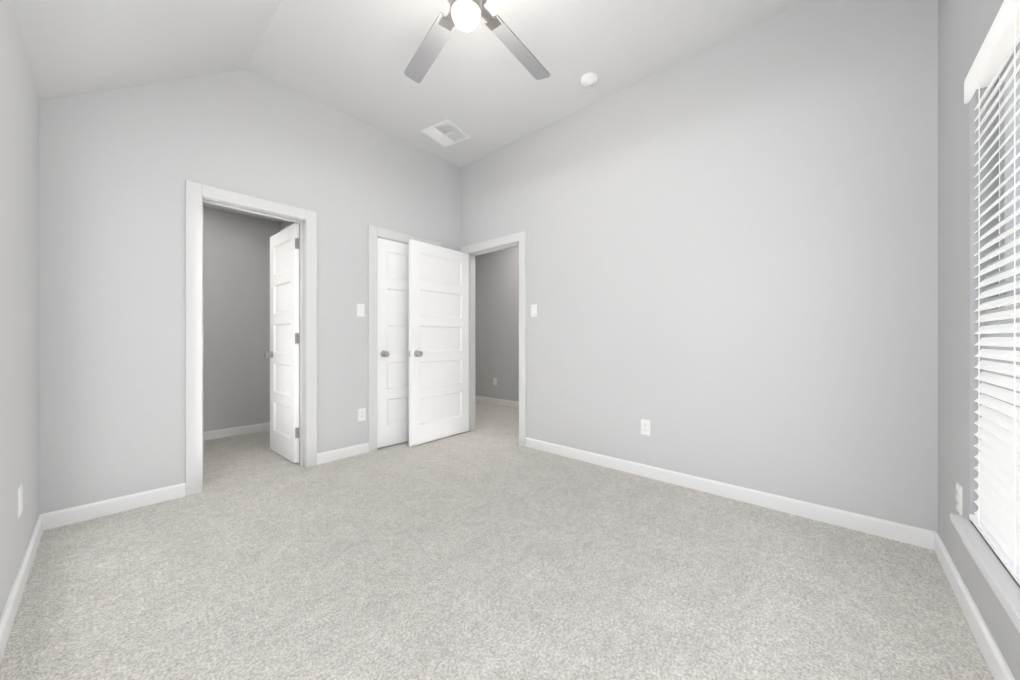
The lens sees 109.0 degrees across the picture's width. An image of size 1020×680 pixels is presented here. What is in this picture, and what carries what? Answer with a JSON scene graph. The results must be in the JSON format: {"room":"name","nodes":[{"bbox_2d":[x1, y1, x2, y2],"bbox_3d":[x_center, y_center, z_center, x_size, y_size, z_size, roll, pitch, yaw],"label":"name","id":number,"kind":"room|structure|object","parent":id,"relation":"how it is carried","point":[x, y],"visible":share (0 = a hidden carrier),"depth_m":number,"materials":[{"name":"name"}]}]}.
{"room":"empty bedroom","nodes":[
{"label":"empty bedroom","id":0,"kind":"room"},
{"bbox_2d":[0,0,38,618],"bbox_3d":[-1.894,-0.600,1.297,5.545,3.300,0.120,0,0,42],"label":"wall","id":1,"kind":"structure","parent":0,"point":[19,281],"depth_m":1.50,"materials":[{"name":"paint"}]},
{"bbox_2d":[18,484,22,516],"bbox_3d":[-2.062,0.675,1.534,0.072,0.117,0.009,0,0,42],"label":"electrical outlet","id":2,"kind":"object","parent":1,"relation":"attached to","point":[20,499],"visible":1,"depth_m":1.51,"materials":[{"name":"white plastic"}]},
{"bbox_2d":[0,514,42,663],"bbox_3d":[-1.231,1.006,0.792,3.644,0.090,0.014,0,0,42],"label":"baseboard","id":3,"kind":"structure","parent":1,"relation":"attached to","point":[8,616],"depth_m":1.45,"materials":[{"name":"white wood"}]},
{"bbox_2d":[203,207,279,431],"bbox_3d":[-2.320,-0.600,4.883,0.120,3.300,4.648,0,0,42],"label":"wall","id":4,"kind":"structure","parent":0,"point":[236,316],"depth_m":4.01,"materials":[{"name":"paint"}]},
{"bbox_2d":[203,422,269,440],"bbox_3d":[-3.276,1.005,3.718,0.014,0.090,1.638,0,0,42],"label":"baseboard","id":5,"kind":"structure","parent":4,"relation":"attached to","point":[227,432],"depth_m":4.00,"materials":[{"name":"white wood"}]},
{"bbox_2d":[203,203,284,222],"bbox_3d":[-2.205,-1.440,3.767,1.541,0.100,3.142,0,0,42],"label":"ceiling","id":6,"kind":"structure","parent":0,"point":[210,206],"depth_m":4.00,"materials":[{"name":"paint"}]},
{"bbox_2d":[39,69,460,513],"bbox_3d":[-1.627,-0.600,3.168,0.120,3.300,3.262,0,0,42],"label":"wall","id":7,"kind":"structure","parent":0,"point":[118,167],"depth_m":2.37,"materials":[{"name":"paint"}]},
{"bbox_2d":[39,483,185,530],"bbox_3d":[-2.385,1.005,2.224,0.014,0.090,0.603,0,0,42],"label":"baseboard","id":8,"kind":"structure","parent":7,"relation":"attached to","point":[63,517],"depth_m":2.19,"materials":[{"name":"white wood"}]},
{"bbox_2d":[185,180,316,495],"bbox_3d":[-1.956,-0.012,2.801,0.156,2.125,0.830,0,0,42],"label":"door frame","id":9,"kind":"structure","parent":7,"relation":"attached to","point":[197,195],"depth_m":2.58,"materials":[{"name":"white wood"}]},
{"bbox_2d":[263,223,299,462],"bbox_3d":[-2.041,0.028,3.281,0.651,2.020,0.175,0,0,41],"label":"door leaf","id":10,"kind":"structure","parent":7,"relation":"in","point":[283,354],"depth_m":3.24,"materials":[{"name":"white wood"}]},
{"bbox_2d":[317,443,368,464],"bbox_3d":[-1.477,1.005,3.235,0.014,0.090,0.455,0,0,42],"label":"baseboard","id":11,"kind":"structure","parent":7,"relation":"attached to","point":[338,454],"depth_m":3.22,"materials":[{"name":"white wood"}]},
{"bbox_2d":[357,304,364,316],"bbox_3d":[-1.372,-0.275,3.352,0.015,0.117,0.072,0,0,42],"label":"light switch","id":12,"kind":"object","parent":7,"relation":"attached to","point":[360,310],"visible":1,"depth_m":3.35,"materials":[{"name":"white plastic"}]},
{"bbox_2d":[358,408,365,421],"bbox_3d":[-1.367,0.690,3.361,0.009,0.117,0.072,0,0,42],"label":"electrical outlet","id":13,"kind":"object","parent":7,"relation":"attached to","point":[361,414],"visible":1,"depth_m":3.36,"materials":[{"name":"white plastic"}]},
{"bbox_2d":[377,238,408,447],"bbox_3d":[-1.067,0.028,3.740,0.175,2.020,0.661,0,0,42],"label":"door leaf","id":14,"kind":"structure","parent":7,"relation":"in","point":[392,342],"depth_m":3.61,"materials":[{"name":"white wood"}]},
{"bbox_2d":[368,225,441,451],"bbox_3d":[-1.095,-0.013,3.761,0.156,2.125,0.840,0,0,42],"label":"door frame","id":15,"kind":"structure","parent":7,"relation":"attached to","point":[374,233],"depth_m":3.43,"materials":[{"name":"white wood"}]},
{"bbox_2d":[280,221,299,426],"bbox_3d":[-2.127,-0.600,3.854,1.541,3.300,0.100,0,0,42],"label":"wall","id":16,"kind":"structure","parent":0,"point":[284,225],"depth_m":4.05,"materials":[{"name":"paint"}]},
{"bbox_2d":[12,0,804,166],"bbox_3d":[-0.227,-1.685,1.911,3.884,0.909,3.262,0,0,42],"label":"ceiling","id":17,"kind":"structure","parent":0,"point":[483,88],"depth_m":2.40,"materials":[{"name":"paint"}]},
{"bbox_2d":[421,120,470,146],"bbox_3d":[-0.625,-2.014,3.567,0.340,0.017,0.340,0,0,31],"label":"ceiling vent","id":18,"kind":"object","parent":17,"relation":"in","point":[446,133],"visible":1,"depth_m":3.55,"materials":[{"name":"white plastic"}]},
{"bbox_2d":[404,0,549,82],"bbox_3d":[-0.216,-1.832,1.956,1.520,0.376,1.493,0,0,42],"label":"ceiling fan","id":19,"kind":"object","parent":17,"relation":"hanging from","point":[464,15],"visible":1,"depth_m":2.19,"materials":[{"name":"silver metal"}]},
{"bbox_2d":[580,72,597,87],"bbox_3d":[0.613,-1.999,2.813,0.136,0.042,0.136,0,0,42],"label":"smoke detector","id":20,"kind":"object","parent":17,"relation":"attached to","point":[589,80],"visible":1,"depth_m":2.78,"materials":[{"name":"white plastic"}]},
{"bbox_2d":[0,401,993,679],"bbox_3d":[-0.342,1.100,3.026,5.545,0.100,4.768,0,0,42],"label":"floor","id":21,"kind":"structure","parent":0,"point":[488,547],"depth_m":1.57,"materials":[{"name":"carpet"}]},
{"bbox_2d":[475,246,518,401],"bbox_3d":[1.023,-0.600,4.924,4.800,3.300,0.120,0,0,42],"label":"wall","id":22,"kind":"structure","parent":0,"point":[497,314],"depth_m":5.95,"materials":[{"name":"paint"}]},
{"bbox_2d":[475,395,518,407],"bbox_3d":[0.978,1.005,4.875,4.800,0.090,0.014,0,0,42],"label":"baseboard","id":23,"kind":"structure","parent":22,"relation":"attached to","point":[498,401],"depth_m":5.93,"materials":[{"name":"white wood"}]},
{"bbox_2d":[461,0,937,531],"bbox_3d":[0.868,-0.600,3.040,3.764,3.300,0.120,0,0,42],"label":"wall","id":24,"kind":"structure","parent":0,"point":[731,260],"depth_m":2.33,"materials":[{"name":"paint"}]},
{"bbox_2d":[409,239,468,446],"bbox_3d":[-0.730,0.028,3.860,0.175,2.020,0.796,0,0,39],"label":"door leaf","id":25,"kind":"structure","parent":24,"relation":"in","point":[438,342],"depth_m":3.81,"materials":[{"name":"white wood"}]},
{"bbox_2d":[461,231,525,446],"bbox_3d":[-0.160,-0.013,3.962,0.975,2.125,0.156,0,0,42],"label":"door frame","id":26,"kind":"structure","parent":24,"relation":"attached to","point":[500,243],"depth_m":3.74,"materials":[{"name":"white wood"}]},
{"bbox_2d":[531,304,536,316],"bbox_3d":[0.227,-0.285,3.524,0.072,0.117,0.015,0,0,42],"label":"light switch","id":27,"kind":"object","parent":24,"relation":"attached to","point":[533,310],"visible":1,"depth_m":3.52,"materials":[{"name":"white plastic"}]},
{"bbox_2d":[641,419,649,435],"bbox_3d":[1.041,0.672,2.798,0.072,0.117,0.009,0,0,42],"label":"electrical outlet","id":28,"kind":"object","parent":24,"relation":"attached to","point":[645,427],"visible":1,"depth_m":2.79,"materials":[{"name":"white plastic"}]},
{"bbox_2d":[526,437,935,549],"bbox_3d":[1.146,1.005,2.700,2.655,0.090,0.014,0,0,42],"label":"baseboard","id":29,"kind":"structure","parent":24,"relation":"attached to","point":[915,536],"depth_m":2.29,"materials":[{"name":"white wood"}]},
{"bbox_2d":[938,0,1019,679],"bbox_3d":[1.174,-0.599,0.654,0.120,3.300,3.262,0,0,42],"label":"wall","id":30,"kind":"structure","parent":0,"point":[964,26],"depth_m":1.46,"materials":[{"name":"paint"}]},
{"bbox_2d":[956,482,962,514],"bbox_3d":[1.839,0.650,1.491,0.009,0.117,0.072,0,0,42],"label":"electrical outlet","id":31,"kind":"object","parent":30,"relation":"attached to","point":[959,498],"visible":1,"depth_m":1.47,"materials":[{"name":"white plastic"}]},
{"bbox_2d":[934,532,1014,679],"bbox_3d":[1.124,1.006,0.699,0.014,0.090,3.022,0,0,42],"label":"baseboard","id":32,"kind":"structure","parent":30,"relation":"attached to","point":[998,666],"depth_m":1.29,"materials":[{"name":"white wood"}]},
{"bbox_2d":[950,513,1019,632],"bbox_3d":[1.136,0.733,0.681,0.112,0.095,1.955,0,0,42],"label":"window sill","id":33,"kind":"structure","parent":30,"relation":"attached to","point":[1003,584],"depth_m":1.11,"materials":[{"name":"white wood"}]},
{"bbox_2d":[964,0,1019,584],"bbox_3d":[1.455,-0.162,1.033,0.062,1.670,0.948,0,0,42],"label":"window blind","id":34,"kind":"object","parent":30,"relation":"attached to","point":[995,519],"visible":1,"depth_m":1.18,"materials":[{"name":"white plastic"}]},
{"bbox_2d":[1001,43,1019,320],"bbox_3d":[1.193,-0.152,0.629,0.042,1.675,1.855,0,0,42],"label":"window unit","id":35,"kind":"structure","parent":30,"relation":"in","point":[1009,170],"depth_m":1.29,"materials":[{"name":"clear glass"}]}
]}

